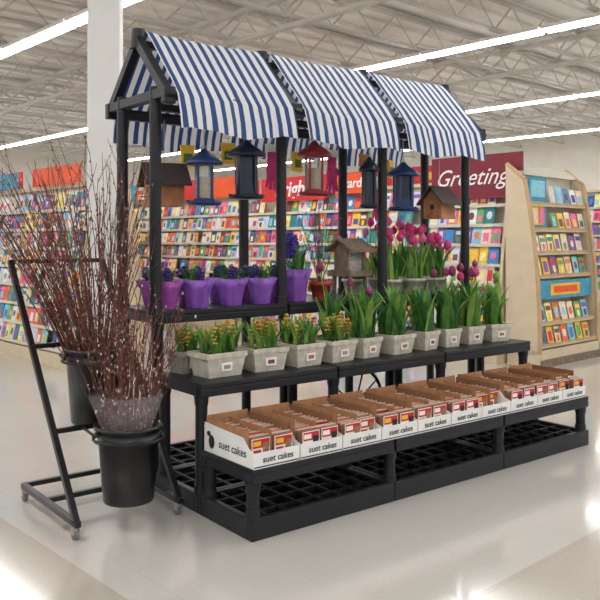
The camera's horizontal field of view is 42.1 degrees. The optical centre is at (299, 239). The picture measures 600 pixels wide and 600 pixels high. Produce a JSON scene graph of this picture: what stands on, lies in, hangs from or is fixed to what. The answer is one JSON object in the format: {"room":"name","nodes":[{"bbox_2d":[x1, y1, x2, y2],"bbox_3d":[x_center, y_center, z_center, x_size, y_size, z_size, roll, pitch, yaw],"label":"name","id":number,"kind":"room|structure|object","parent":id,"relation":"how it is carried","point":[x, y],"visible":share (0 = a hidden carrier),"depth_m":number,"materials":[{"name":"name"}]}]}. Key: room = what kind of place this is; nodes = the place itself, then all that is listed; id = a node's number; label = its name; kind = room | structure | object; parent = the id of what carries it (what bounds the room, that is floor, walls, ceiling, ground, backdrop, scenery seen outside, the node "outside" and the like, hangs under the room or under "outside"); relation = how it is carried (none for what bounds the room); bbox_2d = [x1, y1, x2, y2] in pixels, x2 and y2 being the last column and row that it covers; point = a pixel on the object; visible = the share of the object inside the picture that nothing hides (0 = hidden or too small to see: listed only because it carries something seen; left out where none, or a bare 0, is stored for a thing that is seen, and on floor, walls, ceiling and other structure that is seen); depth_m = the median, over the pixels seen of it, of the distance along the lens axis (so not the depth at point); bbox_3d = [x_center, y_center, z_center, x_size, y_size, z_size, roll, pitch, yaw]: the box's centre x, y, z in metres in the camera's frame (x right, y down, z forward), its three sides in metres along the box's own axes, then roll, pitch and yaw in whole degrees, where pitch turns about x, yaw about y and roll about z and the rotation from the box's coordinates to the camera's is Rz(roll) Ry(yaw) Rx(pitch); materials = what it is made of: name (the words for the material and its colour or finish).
{"room":"shop","nodes":[
{"label":"shop","id":0,"kind":"room"},
{"bbox_2d":[0,143,234,190],"bbox_3d":[-17.797,-1.450,28.678,41.200,5.900,0.202,0,0,-43],"label":"wall","id":1,"kind":"structure","parent":0,"point":[18,159],"depth_m":34.81,"materials":[{"name":"paint"}]},
{"bbox_2d":[0,318,599,599],"bbox_3d":[-2.428,1.500,12.108,41.000,0.001,45.000,0,0,-43],"label":"floor","id":2,"kind":"structure","parent":0,"point":[530,530],"depth_m":3.92,"materials":[{"name":"tile"}]},
{"bbox_2d":[0,163,143,370],"bbox_3d":[-5.320,0.290,12.466,0.950,2.420,9.000,0,0,-43],"label":"shelf unit","id":3,"kind":"object","parent":2,"relation":"on","point":[13,342],"visible":0.47,"depth_m":9.99,"materials":[{"name":"multicoloured paper"}]},
{"bbox_2d":[5,165,144,325],"bbox_3d":[-6.105,0.060,16.524,0.950,2.880,9.000,0,0,-43],"label":"shelf unit","id":4,"kind":"object","parent":2,"relation":"on","point":[132,220],"visible":0.02,"depth_m":13.45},
{"bbox_2d":[7,258,183,540],"bbox_3d":[-1.155,0.808,4.409,0.616,1.383,1.173,0,0,-38],"label":"stand","id":5,"kind":"object","parent":2,"relation":"on","point":[72,518],"visible":0.57,"depth_m":4.29,"materials":[{"name":"black metal"}]},
{"bbox_2d":[62,343,127,424],"bbox_3d":[-1.164,0.820,4.437,0.369,0.420,0.368,0,0,-38],"label":"bucket","id":6,"kind":"object","parent":5,"relation":"on","point":[82,411],"visible":0.5,"depth_m":4.31,"materials":[{"name":"plastic"}]},
{"bbox_2d":[0,117,157,361],"bbox_3d":[-1.389,0.144,4.473,1.172,1.675,1.010,0,0,8],"label":"branches","id":7,"kind":"object","parent":6,"relation":"in","point":[64,320],"visible":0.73,"depth_m":4.38,"materials":[{"name":"brown plant"}]},
{"bbox_2d":[93,416,164,507],"bbox_3d":[-0.898,1.165,4.099,0.369,0.400,0.368,0,0,-38],"label":"bucket","id":8,"kind":"object","parent":5,"relation":"on","point":[128,473],"visible":0.95,"depth_m":3.98,"materials":[{"name":"plastic"}]},
{"bbox_2d":[75,253,196,430],"bbox_3d":[-0.889,0.688,4.087,0.657,1.256,0.633,0,0,-38],"label":"branches","id":9,"kind":"object","parent":8,"relation":"in","point":[126,421],"visible":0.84,"depth_m":4.05,"materials":[{"name":"brown plant"}]},
{"bbox_2d":[87,0,122,342],"bbox_3d":[-1.871,-1.000,7.502,0.380,5.000,0.380,0,0,-7],"label":"support column","id":10,"kind":"structure","parent":2,"relation":"on","point":[104,17],"depth_m":7.35,"materials":[{"name":"paint"}]},
{"bbox_2d":[136,165,431,201],"bbox_3d":[-0.421,0.060,17.715,0.950,2.880,14.000,0,0,-43],"label":"shelf unit","id":11,"kind":"object","parent":2,"relation":"on","point":[416,179],"visible":0.02,"depth_m":15.11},
{"bbox_2d":[131,151,523,364],"bbox_3d":[-0.982,0.200,13.630,0.950,2.600,11.200,0,0,-43],"label":"shelf unit","id":12,"kind":"object","parent":2,"relation":"on","point":[204,236],"visible":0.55,"depth_m":11.92,"materials":[{"name":"metal"}]},
{"bbox_2d":[105,28,588,541],"bbox_3d":[0.403,0.092,5.447,3.032,2.815,1.700,0,0,-38],"label":"display stand","id":13,"kind":"object","parent":2,"relation":"on","point":[259,504],"visible":0.56,"depth_m":4.85,"materials":[{"name":"black plastic"}]},
{"bbox_2d":[135,266,161,306],"bbox_3d":[-0.946,0.293,5.065,0.229,0.271,0.228,0,0,10],"label":"hyacinth","id":14,"kind":"object","parent":13,"relation":"on","point":[145,290],"visible":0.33,"depth_m":5.01,"materials":[{"name":"plastic"}]},
{"bbox_2d":[138,120,191,206],"bbox_3d":[-0.898,-0.505,5.126,0.310,0.570,0.280,0,0,-24],"label":"birdhouse","id":15,"kind":"object","parent":13,"relation":"hanging from","point":[174,176],"visible":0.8,"depth_m":5.06,"materials":[{"name":"brown wood"}]},
{"bbox_2d":[146,267,185,309],"bbox_3d":[-0.839,0.299,4.866,0.242,0.261,0.240,0,0,10],"label":"hyacinth","id":16,"kind":"object","parent":13,"relation":"on","point":[170,295],"visible":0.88,"depth_m":4.81,"materials":[{"name":"plastic"}]},
{"bbox_2d":[165,322,200,373],"bbox_3d":[-0.683,0.635,4.677,0.202,0.309,0.198,0,0,-45],"label":"hyacinth","id":17,"kind":"object","parent":13,"relation":"on","point":[182,363],"visible":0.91,"depth_m":4.64,"materials":[{"name":"plant"}]},
{"bbox_2d":[180,127,194,166],"bbox_3d":[-0.771,-0.645,5.345,0.100,0.290,0.036,0,0,-24],"label":"packet","id":18,"kind":"object","parent":13,"relation":"on","point":[187,151],"visible":0.67,"depth_m":5.33,"materials":[{"name":"yellow paper"}]},
{"bbox_2d":[173,265,205,304],"bbox_3d":[-0.751,0.292,5.221,0.230,0.275,0.228,0,0,9],"label":"hyacinth","id":19,"kind":"object","parent":13,"relation":"on","point":[182,275],"visible":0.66,"depth_m":5.19,"materials":[{"name":"plastic"}]},
{"bbox_2d":[179,264,215,307],"bbox_3d":[-0.657,0.289,4.994,0.239,0.281,0.243,0,0,3],"label":"hyacinth","id":20,"kind":"object","parent":13,"relation":"on","point":[197,285],"visible":0.99,"depth_m":4.93,"materials":[{"name":"plastic"}]},
{"bbox_2d":[185,130,222,205],"bbox_3d":[-0.603,-0.502,4.904,0.237,0.575,0.237,0,0,7],"label":"bird feeder","id":21,"kind":"object","parent":13,"relation":"hanging from","point":[204,186],"visible":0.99,"depth_m":4.85,"materials":[{"name":"blue metal"}]},
{"bbox_2d":[112,31,298,152],"bbox_3d":[-0.638,-0.967,5.163,0.865,0.696,0.970,0,0,-38],"label":"striped awning","id":22,"kind":"object","parent":13,"relation":"attached to","point":[207,80],"visible":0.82,"depth_m":4.98,"materials":[{"name":"fabric"}]},
{"bbox_2d":[205,264,227,302],"bbox_3d":[-0.554,0.294,5.376,0.228,0.271,0.230,0,0,5],"label":"hyacinth","id":23,"kind":"object","parent":13,"relation":"on","point":[214,296],"visible":0.38,"depth_m":5.32,"materials":[{"name":"plastic"}]},
{"bbox_2d":[187,321,246,378],"bbox_3d":[-0.459,0.633,4.558,0.328,0.312,0.250,0,0,-41],"label":"hyacinth","id":24,"kind":"object","parent":13,"relation":"on","point":[216,356],"visible":1,"depth_m":4.50,"materials":[{"name":"ceramic"}]},
{"bbox_2d":[221,143,234,163],"bbox_3d":[-0.512,-0.665,5.549,0.100,0.250,0.036,0,0,-19],"label":"packet","id":25,"kind":"object","parent":13,"relation":"on","point":[226,148],"visible":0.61,"depth_m":5.53,"materials":[{"name":"yellow paper"}]},
{"bbox_2d":[213,264,248,305],"bbox_3d":[-0.456,0.291,5.153,0.239,0.276,0.242,0,0,5],"label":"hyacinth","id":26,"kind":"object","parent":13,"relation":"on","point":[230,288],"visible":1,"depth_m":5.09,"materials":[{"name":"plastic"}]},
{"bbox_2d":[219,319,244,347],"bbox_3d":[-0.446,0.637,4.847,0.218,0.304,0.246,0,0,-38],"label":"hyacinth","id":27,"kind":"object","parent":13,"relation":"on","point":[227,321],"visible":0.24,"depth_m":4.83,"materials":[{"name":"plant"}]},
{"bbox_2d":[238,264,252,300],"bbox_3d":[-0.367,0.296,5.517,0.238,0.266,0.238,0,0,-38],"label":"hyacinth","id":28,"kind":"object","parent":13,"relation":"on","point":[244,273],"visible":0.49,"depth_m":5.46,"materials":[{"name":"plant"}]},
{"bbox_2d":[226,139,265,199],"bbox_3d":[-0.351,-0.527,5.102,0.259,0.525,0.259,0,0,-8],"label":"bird feeder","id":29,"kind":"object","parent":13,"relation":"hanging from","point":[246,155],"visible":0.9,"depth_m":5.04,"materials":[{"name":"blue metal"}]},
{"bbox_2d":[204,409,299,469],"bbox_3d":[-0.262,1.050,4.151,0.288,0.190,0.477,0,0,-38],"label":"tray","id":30,"kind":"object","parent":13,"relation":"on","point":[249,439],"visible":1,"depth_m":4.05,"materials":[{"name":"white cardboard"}]},
{"bbox_2d":[207,431,213,448],"bbox_3d":[-0.481,1.076,4.198,0.001,0.090,0.079,0,0,-38],"label":"print","id":31,"kind":"object","parent":30,"relation":"attached to","point":[211,440],"depth_m":4.20},
{"bbox_2d":[243,316,270,344],"bbox_3d":[-0.250,0.642,5.004,0.236,0.294,0.192,0,0,-35],"label":"hyacinth","id":32,"kind":"object","parent":13,"relation":"on","point":[265,317],"visible":0.17,"depth_m":5.02,"materials":[{"name":"plant"}]},
{"bbox_2d":[243,263,277,303],"bbox_3d":[-0.265,0.292,5.305,0.240,0.273,0.242,0,0,3],"label":"hyacinth","id":33,"kind":"object","parent":13,"relation":"on","point":[260,286],"visible":1,"depth_m":5.25,"materials":[{"name":"plastic"}]},
{"bbox_2d":[236,318,288,372],"bbox_3d":[-0.218,0.632,4.746,0.261,0.314,0.252,0,0,-34],"label":"hyacinth","id":34,"kind":"object","parent":13,"relation":"on","point":[261,356],"visible":1,"depth_m":4.69,"materials":[{"name":"plant"}]},
{"bbox_2d":[265,261,275,299],"bbox_3d":[-0.175,0.289,5.675,0.231,0.279,0.228,0,0,11],"label":"hyacinth","id":35,"kind":"object","parent":13,"relation":"on","point":[273,272],"visible":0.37,"depth_m":5.62,"materials":[{"name":"plastic"}]},
{"bbox_2d":[265,138,275,190],"bbox_3d":[-0.190,-0.577,5.802,0.176,0.426,0.039,0,0,-38],"label":"gloves","id":36,"kind":"object","parent":13,"relation":"attached to","point":[270,149],"visible":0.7,"depth_m":5.77,"materials":[{"name":"pink fabric"}]},
{"bbox_2d":[278,313,312,341],"bbox_3d":[-0.011,0.641,5.206,0.262,0.296,0.195,0,0,-34],"label":"hyacinth","id":37,"kind":"object","parent":13,"relation":"on","point":[303,314],"visible":0.18,"depth_m":5.21,"materials":[{"name":"plant"}]},
{"bbox_2d":[251,402,341,459],"bbox_3d":[-0.030,1.046,4.334,0.286,0.197,0.477,0,0,-38],"label":"tray","id":38,"kind":"object","parent":13,"relation":"on","point":[314,432],"visible":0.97,"depth_m":4.20,"materials":[{"name":"cardboard"}]},
{"bbox_2d":[291,139,301,171],"bbox_3d":[-0.025,-0.655,5.932,0.036,0.270,0.100,0,0,45],"label":"packet","id":39,"kind":"object","parent":13,"relation":"on","point":[296,166],"visible":0.77,"depth_m":5.91,"materials":[{"name":"yellow paper"}]},
{"bbox_2d":[286,232,312,300],"bbox_3d":[-0.017,0.184,5.499,0.252,0.489,0.238,0,0,-38],"label":"hyacinth","id":40,"kind":"object","parent":13,"relation":"on","point":[297,276],"visible":0.93,"depth_m":5.46,"materials":[{"name":"plastic"}]},
{"bbox_2d":[276,313,325,367],"bbox_3d":[0.007,0.625,4.936,0.295,0.328,0.254,0,0,-42],"label":"hyacinth","id":41,"kind":"object","parent":13,"relation":"on","point":[302,352],"visible":0.99,"depth_m":4.88,"materials":[{"name":"plant"}]},
{"bbox_2d":[297,139,331,196],"bbox_3d":[0.100,-0.547,5.457,0.242,0.485,0.242,0,0,-16],"label":"bird feeder","id":42,"kind":"object","parent":13,"relation":"hanging from","point":[314,177],"visible":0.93,"depth_m":5.40,"materials":[{"name":"red metal"}]},
{"bbox_2d":[230,53,400,160],"bbox_3d":[0.107,-0.968,5.749,0.870,0.693,0.976,0,0,-38],"label":"striped awning","id":43,"kind":"object","parent":13,"relation":"attached to","point":[342,108],"visible":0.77,"depth_m":5.53,"materials":[{"name":"fabric"}]},
{"bbox_2d":[296,203,341,299],"bbox_3d":[0.141,0.082,5.628,0.322,0.694,0.294,0,0,-4],"label":"potted plant","id":44,"kind":"object","parent":13,"relation":"on","point":[316,285],"visible":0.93,"depth_m":5.59,"materials":[{"name":"brown plant"}]},
{"bbox_2d":[314,262,347,337],"bbox_3d":[0.207,0.469,5.418,0.307,0.639,0.281,0,0,-36],"label":"tulips","id":45,"kind":"object","parent":13,"relation":"on","point":[330,306],"depth_m":5.37,"materials":[{"name":"green plant"}]},
{"bbox_2d":[325,150,340,193],"bbox_3d":[0.265,-0.577,6.160,0.176,0.426,0.039,0,0,-38],"label":"gloves","id":46,"kind":"object","parent":13,"relation":"attached to","point":[333,172],"visible":0.9,"depth_m":6.14,"materials":[{"name":"pink fabric"}]},
{"bbox_2d":[292,396,380,449],"bbox_3d":[0.202,1.049,4.517,0.286,0.192,0.477,0,0,-38],"label":"tray","id":47,"kind":"object","parent":13,"relation":"on","point":[357,427],"visible":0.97,"depth_m":4.40,"materials":[{"name":"cardboard"}]},
{"bbox_2d":[315,312,357,362],"bbox_3d":[0.232,0.632,5.120,0.275,0.315,0.268,0,0,-44],"label":"hyacinth","id":48,"kind":"object","parent":13,"relation":"on","point":[338,348],"depth_m":5.07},
{"bbox_2d":[324,238,375,297],"bbox_3d":[0.373,0.208,5.831,0.260,0.443,0.290,0,0,43],"label":"bird feeder","id":49,"kind":"object","parent":13,"relation":"on","point":[343,267],"visible":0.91,"depth_m":5.78,"materials":[{"name":"brown wood"}]},
{"bbox_2d":[336,234,365,294],"bbox_3d":[0.419,0.186,6.151,0.248,0.486,0.274,0,0,-35],"label":"tulips","id":50,"kind":"object","parent":13,"relation":"on","point":[356,286],"visible":0.27,"depth_m":6.07,"materials":[{"name":"plant"}]},
{"bbox_2d":[327,373,380,400],"bbox_3d":[0.382,1.127,5.367,0.524,0.524,0.060,0,0,-38],"label":"spoked wheel","id":51,"kind":"object","parent":13,"relation":"on","point":[377,381],"visible":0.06,"depth_m":5.44,"materials":[{"name":"black metal"}]},
{"bbox_2d":[332,277,387,358],"bbox_3d":[0.430,0.520,5.290,0.313,0.538,0.362,0,0,-44],"label":"tulips","id":52,"kind":"object","parent":13,"relation":"on","point":[364,319],"depth_m":5.24,"materials":[{"name":"green plant"}]},
{"bbox_2d":[359,149,368,172],"bbox_3d":[0.525,-0.670,6.365,0.100,0.240,0.036,0,0,-40],"label":"packet","id":53,"kind":"object","parent":13,"relation":"on","point":[362,157],"visible":0.43,"depth_m":6.34,"materials":[{"name":"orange paper"}]},
{"bbox_2d":[350,283,378,332],"bbox_3d":[0.462,0.549,5.580,0.269,0.479,0.297,0,0,-5],"label":"tulips","id":54,"kind":"object","parent":13,"relation":"on","point":[359,299],"visible":0.08,"depth_m":5.61,"materials":[{"name":"plant"}]},
{"bbox_2d":[358,148,379,208],"bbox_3d":[0.513,-0.510,5.782,0.159,0.560,0.159,0,0,7],"label":"bird feeder","id":55,"kind":"object","parent":13,"relation":"hanging from","point":[369,169],"visible":0.98,"depth_m":5.75,"materials":[{"name":"blue metal"}]},
{"bbox_2d":[330,390,417,441],"bbox_3d":[0.434,1.049,4.699,0.286,0.190,0.477,0,0,-38],"label":"tray","id":56,"kind":"object","parent":13,"relation":"on","point":[395,421],"visible":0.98,"depth_m":4.57,"materials":[{"name":"white cardboard"}]},
{"bbox_2d":[372,148,377,219],"bbox_3d":[0.657,-0.474,6.469,0.162,0.631,0.036,0,0,-38],"label":"gloves","id":57,"kind":"object","parent":13,"relation":"attached to","point":[375,211],"visible":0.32,"depth_m":6.44,"materials":[{"name":"pink fabric"}]},
{"bbox_2d":[363,217,391,292],"bbox_3d":[0.632,0.122,6.345,0.233,0.614,0.287,0,0,11],"label":"tulips","id":58,"kind":"object","parent":13,"relation":"on","point":[372,265],"visible":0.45,"depth_m":6.31,"materials":[{"name":"plant"}]},
{"bbox_2d":[387,148,393,178],"bbox_3d":[0.761,-0.655,6.551,0.036,0.270,0.100,0,0,29],"label":"packet","id":59,"kind":"object","parent":13,"relation":"on","point":[390,164],"visible":0.59,"depth_m":6.52,"materials":[{"name":"yellow paper"}]},
{"bbox_2d":[377,228,405,291],"bbox_3d":[0.729,0.162,6.065,0.279,0.535,0.225,0,0,-40],"label":"tulips","id":60,"kind":"object","parent":13,"relation":"on","point":[393,260],"visible":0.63,"depth_m":6.01,"materials":[{"name":"plant"}]},
{"bbox_2d":[378,284,407,332],"bbox_3d":[0.698,0.550,5.741,0.213,0.479,0.253,0,0,-43],"label":"tulips","id":61,"kind":"object","parent":13,"relation":"on","point":[391,290],"visible":0.09,"depth_m":5.74,"materials":[{"name":"plant"}]},
{"bbox_2d":[371,284,421,354],"bbox_3d":[0.661,0.547,5.471,0.292,0.484,0.305,0,0,-23],"label":"tulips","id":62,"kind":"object","parent":13,"relation":"on","point":[391,325],"visible":0.99,"depth_m":5.41,"materials":[{"name":"plant"}]},
{"bbox_2d":[387,139,419,210],"bbox_3d":[0.794,-0.505,6.004,0.259,0.570,0.259,0,0,7],"label":"bird feeder","id":63,"kind":"object","parent":13,"relation":"hanging from","point":[403,175],"visible":0.98,"depth_m":5.94,"materials":[{"name":"blue metal"}]},
{"bbox_2d":[391,219,418,291],"bbox_3d":[0.859,0.127,6.514,0.226,0.605,0.256,0,0,28],"label":"tulips","id":64,"kind":"object","parent":13,"relation":"on","point":[400,225],"visible":0.45,"depth_m":6.46,"materials":[{"name":"plant"}]},
{"bbox_2d":[328,71,485,167],"bbox_3d":[0.853,-0.968,6.337,0.870,0.694,0.967,0,0,-38],"label":"striped awning","id":65,"kind":"object","parent":13,"relation":"attached to","point":[450,131],"visible":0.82,"depth_m":6.13,"materials":[{"name":"fabric"}]},
{"bbox_2d":[365,385,450,433],"bbox_3d":[0.666,1.044,4.882,0.286,0.200,0.477,0,0,-38],"label":"tray","id":66,"kind":"object","parent":13,"relation":"on","point":[431,414],"visible":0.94,"depth_m":4.75,"materials":[{"name":"white cardboard"}]},
{"bbox_2d":[394,223,429,293],"bbox_3d":[0.929,0.147,6.234,0.259,0.563,0.247,0,0,-43],"label":"tulips","id":67,"kind":"object","parent":13,"relation":"on","point":[414,266],"visible":0.98,"depth_m":6.18,"materials":[{"name":"plant"}]},
{"bbox_2d":[406,284,434,329],"bbox_3d":[0.929,0.566,5.968,0.294,0.446,0.237,0,0,-39],"label":"tulips","id":68,"kind":"object","parent":13,"relation":"on","point":[407,327],"visible":0.06,"depth_m":5.95,"materials":[{"name":"plant"}]},
{"bbox_2d":[406,283,440,350],"bbox_3d":[0.871,0.543,5.620,0.302,0.492,0.319,0,0,45],"label":"tulips","id":69,"kind":"object","parent":13,"relation":"on","point":[421,319],"visible":0.97,"depth_m":5.61,"materials":[{"name":"plant"}]},
{"bbox_2d":[422,244,435,289],"bbox_3d":[1.095,0.219,6.686,0.202,0.420,0.229,0,0,-31],"label":"tulips","id":70,"kind":"object","parent":13,"relation":"on","point":[426,264],"visible":0.25,"depth_m":6.62,"materials":[{"name":"plant"}]},
{"bbox_2d":[417,158,461,218],"bbox_3d":[1.114,-0.480,6.255,0.280,0.620,0.250,0,0,-44],"label":"birdhouse","id":71,"kind":"object","parent":13,"relation":"hanging from","point":[439,202],"visible":0.94,"depth_m":6.20,"materials":[{"name":"brown wood"}]},
{"bbox_2d":[398,380,481,425],"bbox_3d":[0.898,1.047,5.064,0.286,0.194,0.477,0,0,-38],"label":"tray","id":72,"kind":"object","parent":13,"relation":"on","point":[463,408],"visible":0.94,"depth_m":4.93,"materials":[{"name":"white cardboard"}]},
{"bbox_2d":[424,233,455,292],"bbox_3d":[1.118,0.185,6.357,0.214,0.488,0.249,0,0,-18],"label":"tulips","id":73,"kind":"object","parent":13,"relation":"on","point":[436,262],"visible":0.88,"depth_m":6.32,"materials":[{"name":"plant"}]},
{"bbox_2d":[431,266,458,326],"bbox_3d":[1.144,0.496,6.125,0.261,0.587,0.183,0,0,-41],"label":"tulips","id":74,"kind":"object","parent":13,"relation":"on","point":[452,270],"visible":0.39,"depth_m":6.10,"materials":[{"name":"plant"}]},
{"bbox_2d":[433,282,466,347],"bbox_3d":[1.091,0.544,5.829,0.263,0.489,0.243,0,0,-34],"label":"tulips","id":75,"kind":"object","parent":13,"relation":"on","point":[447,309],"visible":0.96,"depth_m":5.75,"materials":[{"name":"plant"}]},
{"bbox_2d":[429,375,509,419],"bbox_3d":[1.129,1.050,5.246,0.286,0.190,0.477,0,0,-38],"label":"tray","id":76,"kind":"object","parent":13,"relation":"on","point":[493,404],"visible":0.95,"depth_m":5.16,"materials":[{"name":"cardboard"}]},
{"bbox_2d":[456,259,484,321],"bbox_3d":[1.397,0.473,6.348,0.302,0.632,0.264,0,0,-34],"label":"tulips","id":77,"kind":"object","parent":13,"relation":"on","point":[472,272],"visible":0.43,"depth_m":6.31,"materials":[{"name":"plant"}]},
{"bbox_2d":[451,279,491,344],"bbox_3d":[1.306,0.544,5.981,0.302,0.490,0.308,0,0,43],"label":"tulips","id":78,"kind":"object","parent":13,"relation":"on","point":[470,313],"visible":0.94,"depth_m":5.92,"materials":[{"name":"plant"}]},
{"bbox_2d":[480,271,512,341],"bbox_3d":[1.517,0.517,6.153,0.271,0.543,0.265,0,0,43],"label":"tulips","id":79,"kind":"object","parent":13,"relation":"on","point":[496,330],"visible":0.97,"depth_m":6.09,"materials":[{"name":"plant"}]},
{"bbox_2d":[457,371,536,412],"bbox_3d":[1.361,1.046,5.429,0.286,0.198,0.477,0,0,-38],"label":"tray","id":80,"kind":"object","parent":13,"relation":"on","point":[521,396],"visible":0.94,"depth_m":5.29,"materials":[{"name":"cardboard"}]},
{"bbox_2d":[484,367,561,406],"bbox_3d":[1.593,1.050,5.611,0.286,0.190,0.477,0,0,-38],"label":"tray","id":81,"kind":"object","parent":13,"relation":"on","point":[547,392],"visible":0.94,"depth_m":5.49,"materials":[{"name":"brown cardboard"}]},
{"bbox_2d":[509,363,584,401],"bbox_3d":[1.825,1.050,5.794,0.286,0.190,0.477,0,0,-38],"label":"tray","id":82,"kind":"object","parent":13,"relation":"on","point":[572,387],"visible":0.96,"depth_m":5.66,"materials":[{"name":"brown cardboard"}]},
{"bbox_2d":[505,162,599,366],"bbox_3d":[3.181,0.279,9.759,1.490,2.443,0.499,0,0,-43],"label":"display","id":83,"kind":"object","parent":2,"relation":"on","point":[552,304],"visible":1,"depth_m":9.54,"materials":[{"name":"brown wood"}]},
{"bbox_2d":[586,189,599,317],"bbox_3d":[1.915,0.060,19.901,0.950,2.880,14.000,0,0,-43],"label":"shelf unit","id":84,"kind":"object","parent":2,"relation":"on","point":[593,196],"visible":0.02,"depth_m":15.39,"materials":[{"name":"multicoloured paper"}]},
{"bbox_2d":[0,0,599,169],"bbox_3d":[-2.224,-3.830,17.744,33.001,0.660,35.050,0,0,-43],"label":"ceiling","id":85,"kind":"structure","parent":0,"point":[230,41],"depth_m":16.30,"materials":[{"name":"white metal"}]},
{"bbox_2d":[0,126,86,148],"bbox_3d":[-8.759,-3.445,26.178,0.535,0.090,7.336,0,0,-43],"label":"fluorescent lights","id":86,"kind":"object","parent":85,"relation":"attached to","point":[76,130],"depth_m":26.02},
{"bbox_2d":[0,0,139,58],"bbox_3d":[-3.616,-3.445,12.352,0.261,0.090,38.980,0,0,-43],"label":"fluorescent lights","id":87,"kind":"object","parent":85,"relation":"attached to","point":[79,18],"visible":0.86,"depth_m":12.84},
{"bbox_2d":[128,155,148,160],"bbox_3d":[-6.684,-3.445,32.401,0.670,0.090,2.288,0,0,-43],"label":"fluorescent lights","id":88,"kind":"object","parent":85,"relation":"attached to","point":[140,157],"depth_m":32.78},
{"bbox_2d":[214,167,234,170],"bbox_3d":[-3.623,-3.445,37.373,0.827,0.090,1.912,0,0,-43],"label":"fluorescent lights","id":89,"kind":"object","parent":85,"relation":"attached to","point":[227,168],"depth_m":37.67},
{"bbox_2d":[348,12,599,70],"bbox_3d":[2.892,-3.445,13.728,0.537,0.090,5.189,0,0,-43],"label":"fluorescent lights","id":90,"kind":"object","parent":85,"relation":"attached to","point":[580,21],"depth_m":13.50},
{"bbox_2d":[464,89,599,112],"bbox_3d":[5.645,-3.445,19.238,0.687,0.090,3.892,0,0,-43],"label":"fluorescent lights","id":91,"kind":"object","parent":85,"relation":"attached to","point":[537,100],"depth_m":19.29},
{"bbox_2d":[483,126,599,142],"bbox_3d":[7.690,-3.445,25.287,0.834,0.090,4.558,0,0,-43],"label":"fluorescent lights","id":92,"kind":"object","parent":85,"relation":"attached to","point":[519,137],"depth_m":25.38},
{"bbox_2d":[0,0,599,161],"bbox_3d":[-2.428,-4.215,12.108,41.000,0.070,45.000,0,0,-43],"label":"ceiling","id":93,"kind":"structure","parent":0,"point":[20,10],"depth_m":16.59,"materials":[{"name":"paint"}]},
{"bbox_2d":[258,123,599,193],"bbox_3d":[12.613,-1.450,26.183,0.202,5.900,45.000,0,0,-43],"label":"wall","id":94,"kind":"structure","parent":0,"point":[579,154],"depth_m":29.36,"materials":[{"name":"paint"}]}
]}

